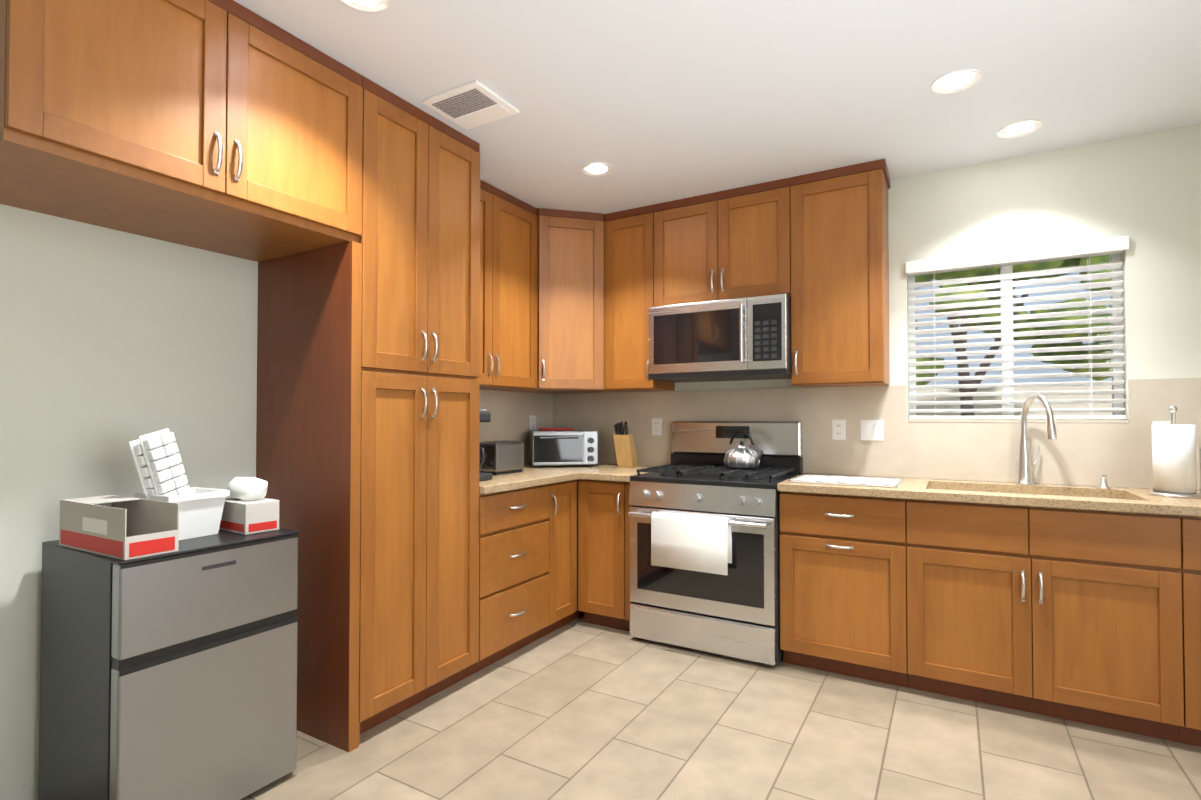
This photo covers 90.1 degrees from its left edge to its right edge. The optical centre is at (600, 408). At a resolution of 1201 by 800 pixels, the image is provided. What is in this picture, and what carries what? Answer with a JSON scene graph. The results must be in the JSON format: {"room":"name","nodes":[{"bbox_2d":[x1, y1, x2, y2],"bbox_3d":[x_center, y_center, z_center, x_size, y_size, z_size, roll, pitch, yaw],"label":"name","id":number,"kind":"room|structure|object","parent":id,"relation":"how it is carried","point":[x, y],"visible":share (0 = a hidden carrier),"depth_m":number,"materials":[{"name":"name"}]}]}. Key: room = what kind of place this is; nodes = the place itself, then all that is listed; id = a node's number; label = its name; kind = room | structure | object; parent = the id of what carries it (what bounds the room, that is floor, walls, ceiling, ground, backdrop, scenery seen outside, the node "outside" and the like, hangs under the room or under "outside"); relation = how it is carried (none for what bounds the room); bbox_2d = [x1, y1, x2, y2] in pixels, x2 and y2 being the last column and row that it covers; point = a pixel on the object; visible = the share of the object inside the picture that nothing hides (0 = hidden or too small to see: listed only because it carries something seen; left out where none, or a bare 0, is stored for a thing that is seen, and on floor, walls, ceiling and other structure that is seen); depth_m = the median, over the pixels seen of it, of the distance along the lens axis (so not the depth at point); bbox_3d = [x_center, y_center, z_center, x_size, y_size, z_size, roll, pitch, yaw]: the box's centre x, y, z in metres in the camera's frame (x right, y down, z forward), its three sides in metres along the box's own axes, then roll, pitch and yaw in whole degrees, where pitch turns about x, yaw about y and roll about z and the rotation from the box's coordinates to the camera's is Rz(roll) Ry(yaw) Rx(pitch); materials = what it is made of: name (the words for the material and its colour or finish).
{"room":"kitchen","nodes":[
{"label":"kitchen","id":0,"kind":"room"},
{"bbox_2d":[0,204,257,799],"bbox_3d":[-1.723,-0.002,2.259,0.150,2.555,5.150,-1,-1,30],"label":"wall","id":1,"kind":"structure","parent":0,"point":[113,342],"depth_m":2.06,"materials":[{"name":"white paint"}]},
{"bbox_2d":[0,0,362,261],"bbox_3d":[-1.418,-0.959,2.005,0.646,0.648,1.010,-1,-1,30],"label":"upper cabinet","id":2,"kind":"object","parent":1,"relation":"attached to","point":[230,128],"visible":1,"depth_m":1.81,"materials":[{"name":"brown wood"}]},
{"bbox_2d":[477,180,537,390],"bbox_3d":[-0.737,-0.691,3.453,0.356,1.136,0.850,-1,-1,30],"label":"upper cabinet","id":3,"kind":"object","parent":1,"relation":"attached to","point":[508,283],"visible":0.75,"depth_m":3.51,"materials":[{"name":"brown wood"}]},
{"bbox_2d":[479,390,554,464],"bbox_3d":[-0.733,0.135,3.781,0.015,0.501,1.440,-1,-1,30],"label":"backsplash","id":4,"kind":"structure","parent":1,"relation":"attached to","point":[510,411],"depth_m":4.03,"materials":[{"name":"stone"}]},
{"bbox_2d":[529,415,535,429],"bbox_3d":[-0.474,0.108,4.201,0.009,0.115,0.072,-1,-1,30],"label":"electrical outlet","id":5,"kind":"object","parent":4,"relation":"attached to","point":[532,422],"visible":0.83,"depth_m":4.19,"materials":[{"name":"white plastic"}]},
{"bbox_2d":[233,0,1200,213],"bbox_3d":[0.235,-1.358,1.223,4.600,0.120,5.300,-1,-1,30],"label":"ceiling","id":6,"kind":"structure","parent":0,"point":[651,102],"depth_m":2.32,"materials":[{"name":"white paint"}]},
{"bbox_2d":[340,0,390,12],"bbox_3d":[-0.738,-1.284,1.856,0.169,0.006,0.169,0,-1,-15],"label":"recessed light","id":7,"kind":"object","parent":6,"relation":"in","point":[369,6],"depth_m":1.91,"materials":[{"name":"white paint"}]},
{"bbox_2d":[422,80,518,129],"bbox_3d":[-0.544,-1.267,2.523,0.300,0.016,0.270,-1,-1,30],"label":"ceiling vent","id":8,"kind":"object","parent":6,"relation":"in","point":[472,104],"visible":1,"depth_m":2.50,"materials":[{"name":"white paint"}]},
{"bbox_2d":[581,162,612,175],"bbox_3d":[-0.018,-1.261,3.165,0.169,0.006,0.169,0,-1,-15],"label":"recessed light","id":9,"kind":"object","parent":6,"relation":"in","point":[593,168],"depth_m":3.17,"materials":[{"name":"white paint"}]},
{"bbox_2d":[931,69,981,93],"bbox_3d":[1.389,-1.275,2.342,0.169,0.006,0.169,0,-1,-15],"label":"recessed light","id":10,"kind":"object","parent":6,"relation":"in","point":[955,81],"depth_m":2.34,"materials":[{"name":"white paint"}]},
{"bbox_2d":[997,119,1041,137],"bbox_3d":[1.902,-1.269,2.725,0.169,0.006,0.169,0,-1,-15],"label":"recessed light","id":11,"kind":"object","parent":6,"relation":"in","point":[1023,127],"depth_m":2.72,"materials":[{"name":"white paint"}]},
{"bbox_2d":[240,615,1200,799],"bbox_3d":[0.235,1.317,1.177,4.600,0.120,5.300,-1,-1,30],"label":"floor","id":12,"kind":"structure","parent":0,"point":[579,708],"depth_m":2.28,"materials":[{"name":"tile"}]},
{"bbox_2d":[38,528,299,799],"bbox_3d":[-1.411,0.849,1.990,0.536,0.844,0.527,-1,-1,30],"label":"file cabinet","id":13,"kind":"object","parent":12,"relation":"on","point":[169,676],"visible":0.9,"depth_m":1.80,"materials":[{"name":"grey metal"}]},
{"bbox_2d":[59,495,178,559],"bbox_3d":[-1.460,0.352,1.812,0.414,0.140,0.146,-1,-1,30],"label":"carton","id":14,"kind":"object","parent":13,"relation":"on","point":[121,527],"visible":0.98,"depth_m":1.77,"materials":[{"name":"grey cardboard"}]},
{"bbox_2d":[128,428,229,539],"bbox_3d":[-1.407,0.247,1.980,0.192,0.362,0.246,0,-1,26],"label":"tub","id":15,"kind":"object","parent":13,"relation":"on","point":[159,467],"visible":0.71,"depth_m":1.95,"materials":[{"name":"white plastic"}]},
{"bbox_2d":[219,477,278,534],"bbox_3d":[-1.251,0.334,2.119,0.220,0.187,0.116,-1,-1,33],"label":"carton","id":16,"kind":"object","parent":13,"relation":"on","point":[248,508],"visible":0.9,"depth_m":2.07,"materials":[{"name":"grey cardboard"}]},
{"bbox_2d":[256,76,479,752],"bbox_3d":[-1.006,0.006,2.693,0.646,2.554,0.707,-1,-1,30],"label":"cabinetry","id":17,"kind":"object","parent":12,"relation":"on","point":[368,409],"visible":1,"depth_m":2.43,"materials":[{"name":"brown wood"}]},
{"bbox_2d":[467,484,548,676],"bbox_3d":[-0.682,0.854,3.233,0.646,0.875,0.568,-1,-1,30],"label":"base cabinet","id":18,"kind":"object","parent":12,"relation":"on","point":[513,570],"visible":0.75,"depth_m":3.05,"materials":[{"name":"brown wood"}]},
{"bbox_2d":[538,479,583,638],"bbox_3d":[-0.308,0.865,3.871,0.646,0.875,0.909,-1,-1,30],"label":"base cabinet","id":19,"kind":"object","parent":12,"relation":"on","point":[562,519],"visible":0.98,"depth_m":3.47,"materials":[{"name":"brown wood"}]},
{"bbox_2d":[479,464,654,494],"bbox_3d":[-0.306,0.402,3.548,0.983,0.039,1.478,-1,-1,30],"label":"countertop","id":20,"kind":"structure","parent":19,"relation":"on","point":[530,475],"depth_m":3.44,"materials":[{"name":"beige stone"}]},
{"bbox_2d":[479,409,491,480],"bbox_3d":[-0.730,0.190,3.123,0.330,0.368,0.200,-1,-1,30],"label":"coffee maker","id":21,"kind":"object","parent":20,"relation":"on","point":[485,416],"visible":0.15,"depth_m":3.09,"materials":[{"name":"grey plastic"}]},
{"bbox_2d":[479,440,523,474],"bbox_3d":[-0.596,0.287,3.527,0.170,0.186,0.284,-1,-1,30],"label":"toaster","id":22,"kind":"object","parent":20,"relation":"on","point":[504,457],"visible":0.92,"depth_m":3.44,"materials":[{"name":"silver metal"}]},
{"bbox_2d":[529,428,597,467],"bbox_3d":[-0.250,0.262,4.034,0.440,0.254,0.289,0,-1,-12],"label":"toaster oven","id":23,"kind":"object","parent":20,"relation":"on","point":[557,446],"visible":1,"depth_m":3.92,"materials":[{"name":"silver metal"}]},
{"bbox_2d":[613,421,638,467],"bbox_3d":[0.166,0.237,3.932,0.104,0.302,0.238,0,-1,22],"label":"knife block","id":24,"kind":"object","parent":20,"relation":"on","point":[625,450],"visible":1,"depth_m":3.88,"materials":[{"name":"brown wood"}]},
{"bbox_2d":[578,479,631,630],"bbox_3d":[0.171,0.863,3.744,0.365,0.875,0.646,-1,-1,30],"label":"base cabinet","id":25,"kind":"object","parent":12,"relation":"on","point":[603,554],"visible":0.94,"depth_m":3.50,"materials":[{"name":"brown wood"}]},
{"bbox_2d":[628,421,802,665],"bbox_3d":[0.656,0.684,3.403,0.811,1.222,0.712,-1,-1,30],"label":"range","id":26,"kind":"object","parent":12,"relation":"on","point":[735,612],"visible":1,"depth_m":3.17,"materials":[{"name":"grey metal"}]},
{"bbox_2d":[651,511,731,574],"bbox_3d":[0.469,0.694,3.122,0.420,0.281,0.073,-1,-1,30],"label":"hanging towel","id":27,"kind":"object","parent":26,"relation":"hanging from","point":[698,543],"visible":0.98,"depth_m":3.08,"materials":[{"name":"white fabric"}]},
{"bbox_2d":[723,430,762,468],"bbox_3d":[0.834,0.238,3.473,0.246,0.218,0.214,-1,-1,30],"label":"kettle","id":28,"kind":"object","parent":26,"relation":"on","point":[741,456],"visible":1,"depth_m":3.41,"materials":[{"name":"silver metal"}]},
{"bbox_2d":[779,491,908,686],"bbox_3d":[1.282,0.852,3.093,0.564,0.875,0.646,-1,-1,30],"label":"base cabinet","id":29,"kind":"object","parent":12,"relation":"on","point":[843,584],"visible":1,"depth_m":2.84,"materials":[{"name":"brown wood"}]},
{"bbox_2d":[906,499,1183,741],"bbox_3d":[1.923,0.846,2.718,0.919,0.875,0.646,-1,-1,30],"label":"base cabinet","id":30,"kind":"object","parent":12,"relation":"on","point":[1071,614],"visible":1,"depth_m":2.44,"materials":[{"name":"brown wood"}]},
{"bbox_2d":[777,473,1200,516],"bbox_3d":[2.112,0.485,2.614,2.492,0.237,0.645,-1,-1,30],"label":"countertop","id":31,"kind":"structure","parent":30,"relation":"on","point":[1123,499],"depth_m":2.67,"materials":[{"name":"beige stone"}]},
{"bbox_2d":[789,474,902,487],"bbox_3d":[1.254,0.368,3.054,0.490,0.009,0.380,-1,-1,30],"label":"dish mat","id":32,"kind":"object","parent":31,"relation":"on","point":[856,481],"visible":1,"depth_m":3.01,"materials":[{"name":"white fabric"}]},
{"bbox_2d":[1016,394,1056,484],"bbox_3d":[2.062,0.150,2.844,0.147,0.438,0.220,-1,-1,30],"label":"faucet","id":33,"kind":"object","parent":31,"relation":"on","point":[1025,467],"visible":1,"depth_m":2.90,"materials":[{"name":"silver metal"}]},
{"bbox_2d":[1097,474,1109,487],"bbox_3d":[2.313,0.335,2.749,0.048,0.065,0.095,-1,-1,30],"label":"soap dispenser","id":34,"kind":"object","parent":31,"relation":"on","point":[1103,482],"visible":1,"depth_m":2.76,"materials":[{"name":"silver metal"}]},
{"bbox_2d":[1147,405,1200,497],"bbox_3d":[2.392,0.176,2.495,0.177,0.375,0.170,-1,-1,30],"label":"paper towel holder","id":35,"kind":"object","parent":31,"relation":"on","point":[1174,457],"visible":1,"depth_m":2.45,"materials":[{"name":"white paper"}]},
{"bbox_2d":[1178,516,1200,746],"bbox_3d":[2.754,0.837,2.232,1.005,0.875,0.646,-1,-1,30],"label":"base cabinet","id":36,"kind":"object","parent":12,"relation":"on","point":[1190,730],"visible":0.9,"depth_m":2.22,"materials":[{"name":"brown wood"}]},
{"bbox_2d":[570,124,1200,473],"bbox_3d":[1.536,0.017,3.422,4.600,2.555,0.150,-1,-1,30],"label":"wall","id":37,"kind":"structure","parent":0,"point":[1143,192],"depth_m":2.87,"materials":[{"name":"white paint"}]},
{"bbox_2d":[498,208,620,393],"bbox_3d":[-0.244,-0.681,4.014,0.639,1.136,0.643,-1,-1,30],"label":"upper cabinet","id":38,"kind":"object","parent":37,"relation":"attached to","point":[570,303],"visible":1,"depth_m":3.79,"materials":[{"name":"brown wood"}]},
{"bbox_2d":[604,205,674,391],"bbox_3d":[0.248,-0.683,3.893,0.351,1.136,0.356,-1,-1,30],"label":"upper cabinet","id":39,"kind":"object","parent":37,"relation":"attached to","point":[628,268],"visible":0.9,"depth_m":3.77,"materials":[{"name":"brown wood"}]},
{"bbox_2d":[654,178,790,306],"bbox_3d":[0.754,-0.931,3.600,0.818,0.648,0.356,-1,-1,30],"label":"upper cabinet","id":40,"kind":"object","parent":37,"relation":"attached to","point":[735,243],"visible":0.85,"depth_m":3.45,"materials":[{"name":"brown wood"}]},
{"bbox_2d":[648,293,790,382],"bbox_3d":[0.730,-0.390,3.546,0.811,0.430,0.457,-1,-1,30],"label":"microwave","id":41,"kind":"object","parent":40,"relation":"attached to","point":[740,339],"visible":1,"depth_m":3.37,"materials":[{"name":"grey metal"}]},
{"bbox_2d":[790,159,890,387],"bbox_3d":[1.312,-0.694,3.270,0.469,1.136,0.356,-1,-1,30],"label":"upper cabinet","id":42,"kind":"object","parent":37,"relation":"attached to","point":[839,281],"visible":1,"depth_m":3.15,"materials":[{"name":"brown wood"}]},
{"bbox_2d":[555,378,1200,490],"bbox_3d":[1.493,0.127,3.348,4.296,0.501,0.015,-1,-1,30],"label":"backsplash","id":43,"kind":"structure","parent":37,"relation":"attached to","point":[1090,454],"depth_m":3.26,"materials":[{"name":"stone"}]},
{"bbox_2d":[652,418,661,435],"bbox_3d":[0.374,0.124,3.988,0.072,0.115,0.009,-1,-1,30],"label":"electrical outlet","id":44,"kind":"object","parent":43,"relation":"attached to","point":[656,426],"visible":1,"depth_m":3.98,"materials":[{"name":"white plastic"}]},
{"bbox_2d":[832,420,845,439],"bbox_3d":[1.357,0.123,3.413,0.072,0.115,0.009,-1,-1,30],"label":"electrical outlet","id":45,"kind":"object","parent":43,"relation":"attached to","point":[838,429],"visible":1,"depth_m":3.41,"materials":[{"name":"white plastic"}]},
{"bbox_2d":[860,420,883,440],"bbox_3d":[1.506,0.121,3.326,0.118,0.115,0.009,-1,-1,30],"label":"light switch","id":46,"kind":"object","parent":43,"relation":"attached to","point":[871,429],"visible":1,"depth_m":3.32,"materials":[{"name":"white plastic"}]},
{"bbox_2d":[1153,421,1170,423],"bbox_3d":[2.550,0.117,2.715,0.072,0.115,0.009,-1,-1,30],"label":"electrical outlet","id":47,"kind":"object","parent":43,"relation":"attached to","point":[1161,422],"visible":0.06,"depth_m":2.72,"materials":[{"name":"white plastic"}]},
{"bbox_2d":[908,254,1123,422],"bbox_3d":[2.117,-0.355,3.120,0.915,0.860,0.045,-1,-1,30],"label":"window","id":48,"kind":"structure","parent":37,"relation":"in","point":[1095,260],"depth_m":3.09,"materials":[{"name":"clear glass"}]},
{"bbox_2d":[905,236,1128,418],"bbox_3d":[2.079,-0.372,3.052,0.931,0.853,0.092,-1,-1,30],"label":"window blinds","id":49,"kind":"object","parent":48,"relation":"attached to","point":[1083,249],"visible":0.94,"depth_m":3.03,"materials":[{"name":"white plastic"}]},
{"bbox_2d":[908,419,1128,422],"bbox_3d":[2.082,0.065,3.053,0.913,0.015,0.101,-1,-1,30],"label":"window sill","id":50,"kind":"structure","parent":37,"relation":"attached to","point":[1016,421],"depth_m":3.01,"materials":[{"name":"paint"}]}
]}

